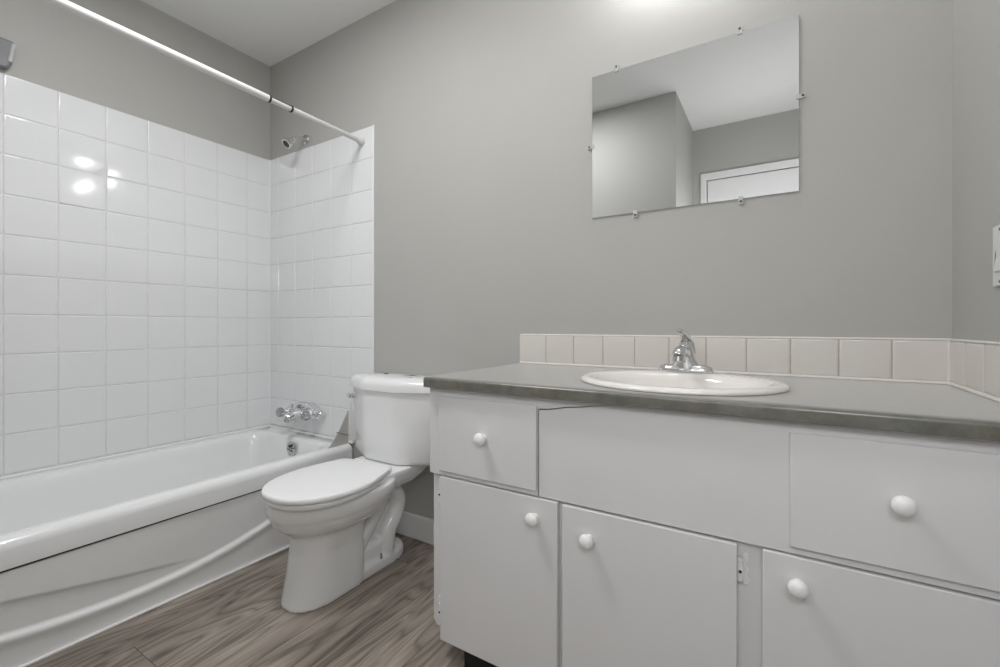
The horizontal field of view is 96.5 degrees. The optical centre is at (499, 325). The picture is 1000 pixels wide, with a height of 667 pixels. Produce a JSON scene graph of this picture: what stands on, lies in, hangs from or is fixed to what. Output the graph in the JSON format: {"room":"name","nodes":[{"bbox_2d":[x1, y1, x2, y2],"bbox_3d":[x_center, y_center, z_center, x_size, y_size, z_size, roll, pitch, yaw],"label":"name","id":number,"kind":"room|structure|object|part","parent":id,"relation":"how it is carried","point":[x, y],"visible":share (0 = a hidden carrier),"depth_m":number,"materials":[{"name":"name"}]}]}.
{"room":"bathroom","nodes":[
{"label":"bathroom","id":0,"kind":"room"},
{"bbox_2d":[0,0,269,159],"bbox_3d":[-1.778,-0.277,1.960,0.100,2.447,1.734,0,0,32],"label":"wall","id":1,"kind":"structure","parent":0,"point":[58,49],"depth_m":2.06,"materials":[{"name":"paint"}]},
{"bbox_2d":[0,37,15,68],"bbox_3d":[-1.881,-1.022,1.660,0.040,0.115,0.108,0,0,32],"label":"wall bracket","id":2,"kind":"object","parent":1,"relation":"attached to","point":[7,48],"visible":1,"depth_m":1.68,"materials":[{"name":"grey"}]},
{"bbox_2d":[0,72,268,476],"bbox_3d":[-1.733,-0.191,1.929,0.009,1.531,1.527,0,0,32],"label":"wall tile","id":3,"kind":"structure","parent":1,"relation":"attached to","point":[134,251],"depth_m":1.99,"materials":[{"name":"white tile"}]},
{"bbox_2d":[269,160,269,424],"bbox_3d":[-1.329,-0.192,2.575,0.008,1.532,0.008,0,0,32],"label":"caulk","id":4,"kind":"structure","parent":3,"relation":"attached to","point":[269,160],"depth_m":2.57,"materials":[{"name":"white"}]},
{"bbox_2d":[27,533,463,666],"bbox_3d":[-0.704,0.976,0.889,3.055,0.060,2.420,0,0,32],"label":"floor","id":5,"kind":"structure","parent":0,"point":[238,619],"depth_m":1.39,"materials":[{"name":"grey wood"}]},
{"bbox_2d":[19,545,288,666],"bbox_3d":[-1.123,0.943,1.554,0.012,0.010,1.500,0,0,32],"label":"caulk","id":6,"kind":"structure","parent":5,"relation":"on","point":[286,547],"depth_m":1.46,"materials":[{"name":"white"}]},
{"bbox_2d":[0,427,351,666],"bbox_3d":[-1.426,0.763,1.741,0.715,0.366,1.518,0,0,32],"label":"bathtub","id":7,"kind":"object","parent":5,"relation":"on","point":[86,548],"visible":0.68,"depth_m":1.58,"materials":[{"name":"white ceramic"}]},
{"bbox_2d":[0,427,351,571],"bbox_3d":[-1.426,0.733,1.741,0.715,0.306,1.518,0,0,32],"label":"basin","id":8,"kind":"object","parent":7,"relation":"in","point":[197,506],"depth_m":1.70,"materials":[{"name":"white ceramic"}]},
{"bbox_2d":[0,425,353,479],"bbox_3d":[-1.422,0.575,1.754,0.718,0.013,1.504,0,0,32],"label":"caulk","id":9,"kind":"structure","parent":7,"relation":"attached to","point":[265,426],"depth_m":2.08,"materials":[{"name":"white"}]},
{"bbox_3d":[-1.077,0.633,2.301,0.078,0.078,0.014,0,0,32],"label":"overflow plate","id":10,"kind":"part","parent":7,"relation":"part of","materials":[{"name":"silver metal"}]},
{"bbox_2d":[327,409,349,448],"bbox_3d":[-0.781,0.496,2.162,0.016,0.168,0.126,0,0,32],"label":"guard","id":11,"kind":"object","parent":7,"relation":"on","point":[342,437],"visible":1,"depth_m":2.18,"materials":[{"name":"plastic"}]},
{"bbox_2d":[261,372,429,612],"bbox_3d":[-0.570,0.578,1.708,0.502,0.738,0.664,0,0,32],"label":"toilet","id":12,"kind":"object","parent":5,"relation":"on","point":[341,518],"visible":0.98,"depth_m":1.62,"materials":[{"name":"white ceramic"}]},
{"bbox_3d":[-0.621,0.573,1.603,0.338,0.017,0.420,0,0,32],"label":"seat","id":13,"kind":"part","parent":12,"relation":"part of","materials":[{"name":"white plastic"}]},
{"bbox_3d":[-0.621,0.550,1.603,0.353,0.024,0.432,0,0,32],"label":"lid","id":14,"kind":"part","parent":12,"relation":"part of","materials":[{"name":"white plastic"}]},
{"bbox_3d":[-0.572,0.754,1.706,0.344,0.384,0.632,0,0,32],"label":"bowl","id":15,"kind":"part","parent":12,"relation":"part of","materials":[{"name":"white ceramic"}]},
{"bbox_3d":[-0.657,0.306,1.975,0.028,0.035,0.058,0,0,-35],"label":"flush lever","id":16,"kind":"part","parent":12,"relation":"part of","materials":[{"name":"silver metal"}]},
{"bbox_3d":[-0.450,0.238,1.901,0.502,0.059,0.208,0,0,32],"label":"tank lid","id":17,"kind":"part","parent":12,"relation":"part of","materials":[{"name":"white ceramic"}]},
{"bbox_3d":[-0.450,0.415,1.902,0.492,0.292,0.190,0,0,32],"label":"tank","id":18,"kind":"part","parent":12,"relation":"part of","materials":[{"name":"white ceramic"}]},
{"bbox_2d":[430,388,999,666],"bbox_3d":[0.433,0.559,1.149,1.193,0.776,0.550,0,0,32],"label":"vanity cabinet","id":19,"kind":"object","parent":5,"relation":"on","point":[567,533],"visible":0.98,"depth_m":0.89,"materials":[{"name":"white paint"}]},
{"bbox_3d":[-0.051,0.290,1.144,0.033,0.033,0.031,0,0,32],"label":"knob","id":20,"kind":"part","parent":19,"relation":"part of","materials":[{"name":"white ceramic"}]},
{"bbox_3d":[-0.040,0.297,1.160,0.304,0.206,0.007,0,0,32],"label":"drawer","id":21,"kind":"part","parent":19,"relation":"part of","materials":[{"name":"white paint"}]},
{"bbox_3d":[-0.012,0.644,1.152,0.354,0.454,0.016,0,0,32],"label":"door","id":22,"kind":"part","parent":19,"relation":"part of","materials":[{"name":"white paint"}]},
{"bbox_3d":[0.077,0.463,1.069,0.033,0.033,0.031,0,0,32],"label":"knob","id":23,"kind":"part","parent":19,"relation":"part of","materials":[{"name":"white ceramic"}]},
{"bbox_3d":[0.193,0.480,0.997,0.033,0.033,0.031,0,0,32],"label":"knob","id":24,"kind":"part","parent":19,"relation":"part of","materials":[{"name":"white ceramic"}]},
{"bbox_3d":[0.303,0.645,0.956,0.362,0.452,0.016,0,0,32],"label":"door","id":25,"kind":"part","parent":19,"relation":"part of","materials":[{"name":"white paint"}]},
{"bbox_2d":[423,363,999,441],"bbox_3d":[0.437,0.157,1.162,1.192,0.028,0.547,0,0,32],"label":"countertop","id":26,"kind":"structure","parent":19,"relation":"on","point":[914,408],"depth_m":0.90,"materials":[{"name":"grey laminate"}]},
{"bbox_2d":[581,370,789,395],"bbox_3d":[0.442,0.196,1.119,0.480,0.132,0.420,0,0,32],"label":"sink","id":27,"kind":"object","parent":26,"relation":"in","point":[656,381],"visible":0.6,"depth_m":1.15,"materials":[{"name":"white ceramic"}]},
{"bbox_2d":[658,329,713,372],"bbox_3d":[0.500,0.069,1.254,0.156,0.121,0.136,0,0,-28],"label":"sink faucet","id":28,"kind":"object","parent":27,"relation":"on","point":[684,360],"visible":1,"depth_m":1.24,"materials":[{"name":"silver metal"}]},
{"bbox_3d":[0.497,0.077,1.220,0.036,0.048,0.124,0,0,32],"label":"spout","id":29,"kind":"part","parent":28,"relation":"part of","materials":[{"name":"silver metal"}]},
{"bbox_3d":[0.515,0.044,1.250,0.051,0.072,0.127,0,0,32],"label":"lever","id":30,"kind":"part","parent":28,"relation":"part of","materials":[{"name":"silver metal"}]},
{"bbox_3d":[0.527,0.119,1.269,0.148,0.022,0.054,0,0,32],"label":"plate","id":31,"kind":"part","parent":28,"relation":"part of","materials":[{"name":"silver metal"}]},
{"bbox_2d":[520,334,999,402],"bbox_3d":[0.442,0.088,1.163,1.196,0.115,0.545,0,0,32],"label":"caulk","id":32,"kind":"structure","parent":26,"relation":"on","point":[991,397],"depth_m":1.21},
{"bbox_3d":[0.312,0.293,0.954,1.193,0.241,0.014,0,0,32],"label":"frame","id":33,"kind":"part","parent":19,"relation":"part of","materials":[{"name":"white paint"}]},
{"bbox_3d":[0.458,0.295,0.863,0.849,0.237,0.013,0,0,32],"label":"panel","id":34,"kind":"part","parent":19,"relation":"part of","materials":[{"name":"white paint"}]},
{"bbox_3d":[0.527,0.463,0.789,0.033,0.033,0.031,0,0,32],"label":"knob","id":35,"kind":"part","parent":19,"relation":"part of","materials":[{"name":"white ceramic"}]},
{"bbox_3d":[0.647,0.644,0.743,0.360,0.454,0.016,0,0,32],"label":"door","id":36,"kind":"part","parent":19,"relation":"part of","materials":[{"name":"white paint"}]},
{"bbox_3d":[0.660,0.296,0.725,0.316,0.206,0.007,0,0,32],"label":"drawer","id":37,"kind":"part","parent":19,"relation":"part of","materials":[{"name":"white paint"}]},
{"bbox_3d":[0.644,0.286,0.713,0.033,0.033,0.031,0,0,32],"label":"knob","id":38,"kind":"part","parent":19,"relation":"part of","materials":[{"name":"white ceramic"}]},
{"bbox_2d":[140,0,394,66],"bbox_3d":[-0.704,-1.531,0.889,3.055,0.060,2.420,0,0,32],"label":"ceiling","id":39,"kind":"structure","parent":0,"point":[269,32],"depth_m":2.18,"materials":[{"name":"paint"}]},
{"bbox_2d":[270,0,952,518],"bbox_3d":[-0.092,-0.277,1.875,2.855,2.447,0.100,0,0,32],"label":"wall","id":40,"kind":"structure","parent":0,"point":[486,234],"depth_m":1.56,"materials":[{"name":"paint"}]},
{"bbox_2d":[282,135,308,147],"bbox_3d":[-1.082,-0.979,2.355,0.056,0.104,0.128,0,0,32],"label":"shower fixture","id":41,"kind":"object","parent":40,"relation":"attached to","point":[287,142],"visible":1,"depth_m":2.34,"materials":[{"name":"silver metal"}]},
{"bbox_2d":[270,126,372,442],"bbox_3d":[-0.968,-0.191,2.355,0.848,1.531,0.006,0,0,32],"label":"wall tile","id":42,"kind":"structure","parent":40,"relation":"attached to","point":[321,195],"depth_m":2.33,"materials":[{"name":"white tile"}]},
{"bbox_2d":[276,401,325,422],"bbox_3d":[-1.061,0.448,2.322,0.290,0.093,0.148,0,0,32],"label":"tub faucet","id":43,"kind":"object","parent":42,"relation":"attached to","point":[305,410],"visible":1,"depth_m":2.30,"materials":[{"name":"silver metal"}]},
{"bbox_3d":[-1.159,0.456,2.354,0.050,0.052,0.030,0,0,32],"label":"handle knob","id":44,"kind":"part","parent":43,"relation":"part of","materials":[{"name":"grey metal"}]},
{"bbox_3d":[-1.069,0.464,2.310,0.052,0.060,0.118,0,0,32],"label":"spout","id":45,"kind":"part","parent":43,"relation":"part of","materials":[{"name":"silver metal"}]},
{"bbox_3d":[-0.986,0.456,2.264,0.050,0.052,0.030,0,0,32],"label":"handle knob","id":46,"kind":"part","parent":43,"relation":"part of","materials":[{"name":"grey metal"}]},
{"bbox_3d":[-0.969,0.456,2.290,0.044,0.044,0.033,0,0,32],"label":"handle stem","id":47,"kind":"part","parent":43,"relation":"part of","materials":[{"name":"silver metal"}]},
{"bbox_2d":[373,125,373,371],"bbox_3d":[-0.603,-0.186,2.128,0.008,1.545,0.007,0,0,32],"label":"tile edge","id":48,"kind":"structure","parent":40,"relation":"attached to","point":[373,125],"depth_m":2.12,"materials":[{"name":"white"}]},
{"bbox_2d":[396,511,433,544],"bbox_3d":[-0.265,0.892,1.915,0.801,0.108,0.014,0,0,32],"label":"baseboard","id":49,"kind":"structure","parent":40,"relation":"attached to","point":[411,525],"depth_m":1.97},
{"bbox_2d":[588,14,805,217],"bbox_3d":[0.575,-0.620,1.395,0.630,0.522,0.010,0,0,32],"label":"mirror","id":50,"kind":"object","parent":40,"relation":"attached to","point":[717,120],"visible":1,"depth_m":1.37,"materials":[{"name":"silver mirror"}]},
{"bbox_2d":[521,336,947,381],"bbox_3d":[0.584,0.089,1.392,1.188,0.106,0.007,0,0,32],"label":"backsplash","id":51,"kind":"structure","parent":40,"relation":"attached to","point":[885,359],"depth_m":1.27,"materials":[{"name":"beige tile"}]},
{"bbox_2d":[953,0,999,341],"bbox_3d":[0.552,-0.277,0.110,0.100,2.447,2.420,0,0,32],"label":"wall","id":52,"kind":"structure","parent":0,"point":[976,23],"depth_m":0.95,"materials":[{"name":"paint"}]},
{"bbox_2d":[950,341,999,397],"bbox_3d":[0.948,0.089,0.851,0.007,0.106,0.540,0,0,32],"label":"backsplash","id":53,"kind":"structure","parent":52,"relation":"attached to","point":[975,366],"depth_m":0.93,"materials":[{"name":"beige tile"}]},
{"bbox_2d":[993,225,999,286],"bbox_3d":[0.936,-0.133,0.835,0.010,0.116,0.070,0,0,32],"label":"light switch","id":54,"kind":"object","parent":52,"relation":"attached to","point":[996,230],"visible":1,"depth_m":0.84,"materials":[{"name":"white plastic"}]},
{"bbox_3d":[-1.495,-0.277,0.477,1.945,2.447,0.686,0,0,32],"label":"wall","id":55,"kind":"structure","parent":0,"visible":0},
{"bbox_2d":[44,0,364,145],"bbox_3d":[-1.071,-0.904,1.517,0.040,0.061,1.526,0,0,32],"label":"shower curtain rod","id":56,"kind":"object","parent":55,"relation":"attached to","point":[66,5],"visible":1,"depth_m":1.51,"materials":[{"name":"white metal"}]}
]}

